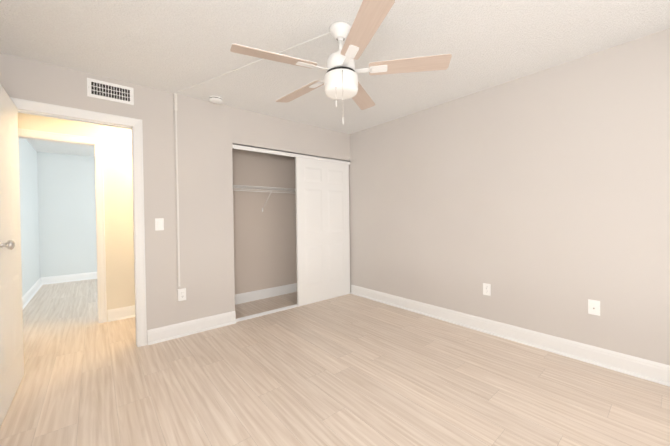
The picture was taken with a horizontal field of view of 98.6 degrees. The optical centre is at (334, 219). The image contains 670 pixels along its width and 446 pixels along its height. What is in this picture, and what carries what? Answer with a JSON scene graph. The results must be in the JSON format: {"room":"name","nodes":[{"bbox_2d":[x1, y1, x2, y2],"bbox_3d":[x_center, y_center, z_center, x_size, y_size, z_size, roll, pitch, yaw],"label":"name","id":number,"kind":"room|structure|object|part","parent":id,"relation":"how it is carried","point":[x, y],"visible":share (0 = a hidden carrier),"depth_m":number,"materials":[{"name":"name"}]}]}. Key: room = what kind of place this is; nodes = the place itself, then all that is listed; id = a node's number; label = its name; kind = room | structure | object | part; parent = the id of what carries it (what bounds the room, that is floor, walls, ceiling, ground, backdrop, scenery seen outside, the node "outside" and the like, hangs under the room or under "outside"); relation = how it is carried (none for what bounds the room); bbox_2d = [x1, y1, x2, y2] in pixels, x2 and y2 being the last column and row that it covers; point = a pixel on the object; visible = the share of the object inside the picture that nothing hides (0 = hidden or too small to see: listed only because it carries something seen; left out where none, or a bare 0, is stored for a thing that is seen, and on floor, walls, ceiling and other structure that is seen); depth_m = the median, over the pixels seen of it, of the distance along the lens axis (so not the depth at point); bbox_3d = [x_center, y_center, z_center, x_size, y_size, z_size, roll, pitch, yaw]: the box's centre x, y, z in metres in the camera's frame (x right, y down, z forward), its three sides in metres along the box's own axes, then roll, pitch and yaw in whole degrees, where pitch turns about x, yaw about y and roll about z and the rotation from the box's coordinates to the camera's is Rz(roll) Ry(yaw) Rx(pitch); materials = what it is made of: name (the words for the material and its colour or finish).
{"room":"empty bedroom","nodes":[
{"label":"empty bedroom","id":0,"kind":"room"},
{"bbox_2d":[18,138,96,296],"bbox_3d":[-2.152,-0.042,3.918,3.510,2.440,0.004,-1,1,-40],"label":"wall","id":1,"kind":"structure","parent":0,"point":[57,215],"depth_m":3.14,"materials":[{"name":"paint"}]},
{"bbox_2d":[22,277,42,308],"bbox_3d":[-4.380,1.138,4.076,0.031,0.135,3.102,-1,1,-40],"label":"baseboard","id":2,"kind":"structure","parent":1,"relation":"attached to","point":[33,290],"depth_m":4.46,"materials":[{"name":"white wood"}]},
{"bbox_2d":[18,113,134,320],"bbox_3d":[-3.044,-0.021,3.099,2.392,2.440,0.110,-1,1,-40],"label":"wall","id":3,"kind":"structure","parent":0,"point":[118,209],"depth_m":3.40,"materials":[{"name":"paint"}]},
{"bbox_2d":[18,128,106,322],"bbox_3d":[-3.055,0.141,3.090,0.913,2.118,0.146,-1,1,-40],"label":"door frame","id":4,"kind":"structure","parent":3,"relation":"attached to","point":[97,143],"depth_m":3.30,"materials":[{"name":"white wood"}]},
{"bbox_2d":[107,305,134,321],"bbox_3d":[-2.353,1.118,3.584,0.751,0.135,0.031,-1,1,-40],"label":"baseboard","id":5,"kind":"structure","parent":3,"relation":"attached to","point":[112,314],"depth_m":3.43,"materials":[{"name":"white wood"}]},
{"bbox_2d":[0,53,349,329],"bbox_3d":[-1.164,-0.048,3.317,3.578,2.440,0.110,-1,1,-40],"label":"wall","id":6,"kind":"structure","parent":0,"point":[209,133],"depth_m":2.95,"materials":[{"name":"beige paint"}]},
{"bbox_2d":[0,84,23,426],"bbox_3d":[-2.173,0.175,1.899,0.175,2.038,0.766,-1,1,-40],"label":"bedroom door","id":7,"kind":"structure","parent":6,"relation":"in","point":[11,348],"depth_m":1.91,"materials":[{"name":"white wood"}]},
{"bbox_3d":[-1.960,0.152,1.642,0.175,0.066,0.099,-1,1,-40],"label":"knob","id":8,"kind":"part","parent":7,"relation":"part of","materials":[{"name":"silver metal"}]},
{"bbox_2d":[10,97,146,346],"bbox_3d":[-2.181,0.137,2.467,0.907,2.118,0.146,-1,1,-40],"label":"door frame","id":9,"kind":"structure","parent":6,"relation":"attached to","point":[134,125],"depth_m":2.67,"materials":[{"name":"white wood"}]},
{"bbox_2d":[87,78,133,104],"bbox_3d":[-1.985,-1.130,2.554,0.326,0.157,0.007,-1,1,-40],"label":"air vent","id":10,"kind":"object","parent":6,"relation":"in","point":[99,89],"visible":1,"depth_m":2.55,"materials":[{"name":"white metal"}]},
{"bbox_2d":[155,218,163,230],"bbox_3d":[-1.701,0.051,2.790,0.072,0.117,0.011,-1,1,-40],"label":"light switch","id":11,"kind":"object","parent":6,"relation":"attached to","point":[159,223],"visible":1,"depth_m":2.79,"materials":[{"name":"white plastic"}]},
{"bbox_2d":[177,288,185,300],"bbox_3d":[-1.544,0.760,2.904,0.074,0.120,0.038,-1,1,-40],"label":"electrical outlet","id":12,"kind":"object","parent":6,"relation":"attached to","point":[181,294],"visible":0.98,"depth_m":2.89,"materials":[{"name":"white plastic"}]},
{"bbox_2d":[147,311,235,344],"bbox_3d":[-1.447,1.112,2.989,0.842,0.135,0.031,-1,1,-40],"label":"baseboard","id":13,"kind":"structure","parent":6,"relation":"attached to","point":[161,334],"depth_m":2.95,"materials":[{"name":"white wood"}]},
{"bbox_2d":[173,32,329,286],"bbox_3d":[-0.806,-0.294,2.422,0.635,1.934,1.720,-1,1,-40],"label":"cord","id":14,"kind":"object","parent":6,"relation":"attached to","point":[211,79],"visible":0.98,"depth_m":2.88,"materials":[{"name":"white paint"}]},
{"bbox_2d":[232,143,349,321],"bbox_3d":[-0.472,0.142,3.869,1.816,2.030,0.079,-1,1,-40],"label":"trim","id":15,"kind":"structure","parent":6,"relation":"attached to","point":[269,151],"depth_m":3.65,"materials":[{"name":"white"}]},
{"bbox_2d":[295,157,349,305],"bbox_3d":[-0.148,0.138,4.116,0.935,2.000,0.042,-1,1,-40],"label":"closet door","id":16,"kind":"structure","parent":6,"relation":"in","point":[322,232],"depth_m":4.06,"materials":[{"name":"white wood"}]},
{"bbox_2d":[232,148,296,293],"bbox_3d":[-1.015,-0.061,4.318,2.066,2.440,0.110,-1,1,-40],"label":"wall","id":17,"kind":"structure","parent":0,"point":[265,256],"depth_m":4.22,"materials":[{"name":"paint"}]},
{"bbox_2d":[233,185,295,211],"bbox_3d":[-0.884,-0.280,4.154,2.058,0.338,0.307,-1,1,-40],"label":"closet shelf","id":18,"kind":"object","parent":17,"relation":"attached to","point":[266,188],"visible":0.46,"depth_m":4.01,"materials":[{"name":"white metal"}]},
{"bbox_2d":[235,283,296,304],"bbox_3d":[-0.784,1.091,4.073,2.066,0.135,0.563,-1,1,-40],"label":"baseboard","id":19,"kind":"structure","parent":17,"relation":"attached to","point":[262,294],"depth_m":4.22,"materials":[{"name":"white wood"}]},
{"bbox_2d":[0,279,669,445],"bbox_3d":[-1.690,1.220,3.312,5.000,0.080,8.400,-1,1,-40],"label":"floor","id":20,"kind":"structure","parent":0,"point":[349,370],"depth_m":2.02,"materials":[{"name":"beige laminate"}]},
{"bbox_2d":[43,272,96,284],"bbox_3d":[-4.139,1.109,6.328,3.290,0.135,0.031,-1,1,-40],"label":"baseboard","id":21,"kind":"structure","parent":20,"relation":"on","point":[91,275],"depth_m":5.53,"materials":[{"name":"white wood"}]},
{"bbox_2d":[0,0,669,156],"bbox_3d":[-1.723,-1.300,3.283,5.000,0.080,8.400,-1,1,-40],"label":"ceiling","id":22,"kind":"structure","parent":0,"point":[172,46],"depth_m":2.06,"materials":[{"name":"white paint"}]},
{"bbox_2d":[209,95,222,103],"bbox_3d":[-1.241,-1.242,3.001,0.134,0.041,0.134,-1,1,-40],"label":"smoke detector","id":23,"kind":"object","parent":22,"relation":"attached to","point":[215,99],"visible":1,"depth_m":2.97,"materials":[{"name":"white plastic"}]},
{"bbox_2d":[230,0,451,123],"bbox_3d":[0.007,-0.929,1.919,1.313,0.674,1.335,-1,1,-40],"label":"fan","id":24,"kind":"object","parent":22,"relation":"hanging from","point":[340,81],"visible":1,"depth_m":1.82,"materials":[{"name":"beige wood"}]},
{"bbox_3d":[-0.301,-0.972,1.757,0.630,0.012,0.132,-1,13,-25],"label":"blade","id":25,"kind":"part","parent":24,"relation":"part of","materials":[{"name":"brown wood"}]},
{"bbox_3d":[-0.225,-0.978,2.180,0.630,0.012,0.132,0,13,45],"label":"blade","id":26,"kind":"part","parent":24,"relation":"part of","materials":[{"name":"brown wood"}]},
{"bbox_3d":[0.181,-0.984,2.262,0.132,0.012,0.630,-13,-4,22],"label":"blade","id":27,"kind":"part","parent":24,"relation":"part of","materials":[{"name":"brown wood"}]},
{"bbox_3d":[0.130,-0.975,1.551,0.132,0.012,0.630,11,-2,-14],"label":"blade","id":28,"kind":"part","parent":24,"relation":"part of","materials":[{"name":"brown wood"}]},
{"bbox_3d":[0.410,-0.982,1.855,0.630,0.012,0.132,-1,-11,9],"label":"blade","id":29,"kind":"part","parent":24,"relation":"part of","materials":[{"name":"brown wood"}]},
{"bbox_2d":[349,28,669,364],"bbox_3d":[1.216,-0.079,3.344,0.110,2.440,4.465,-1,1,-40],"label":"wall","id":30,"kind":"structure","parent":0,"point":[539,201],"depth_m":2.55,"materials":[{"name":"beige paint"}]},
{"bbox_2d":[483,283,490,295],"bbox_3d":[1.528,0.707,2.900,0.008,0.117,0.072,-1,1,-40],"label":"electrical outlet","id":31,"kind":"object","parent":30,"relation":"attached to","point":[486,289],"visible":1,"depth_m":2.90,"materials":[{"name":"white plastic"}]},
{"bbox_2d":[350,285,669,386],"bbox_3d":[1.373,1.074,3.076,0.031,0.135,3.512,-1,1,-40],"label":"baseboard","id":32,"kind":"structure","parent":30,"relation":"attached to","point":[652,371],"depth_m":2.55,"materials":[{"name":"white wood"}]},
{"bbox_2d":[588,299,599,315],"bbox_3d":[2.045,0.698,2.273,0.016,0.117,0.072,-1,1,-40],"label":"electrical outlet","id":33,"kind":"object","parent":30,"relation":"attached to","point":[593,307],"visible":1,"depth_m":2.27,"materials":[{"name":"white plastic"}]}
]}

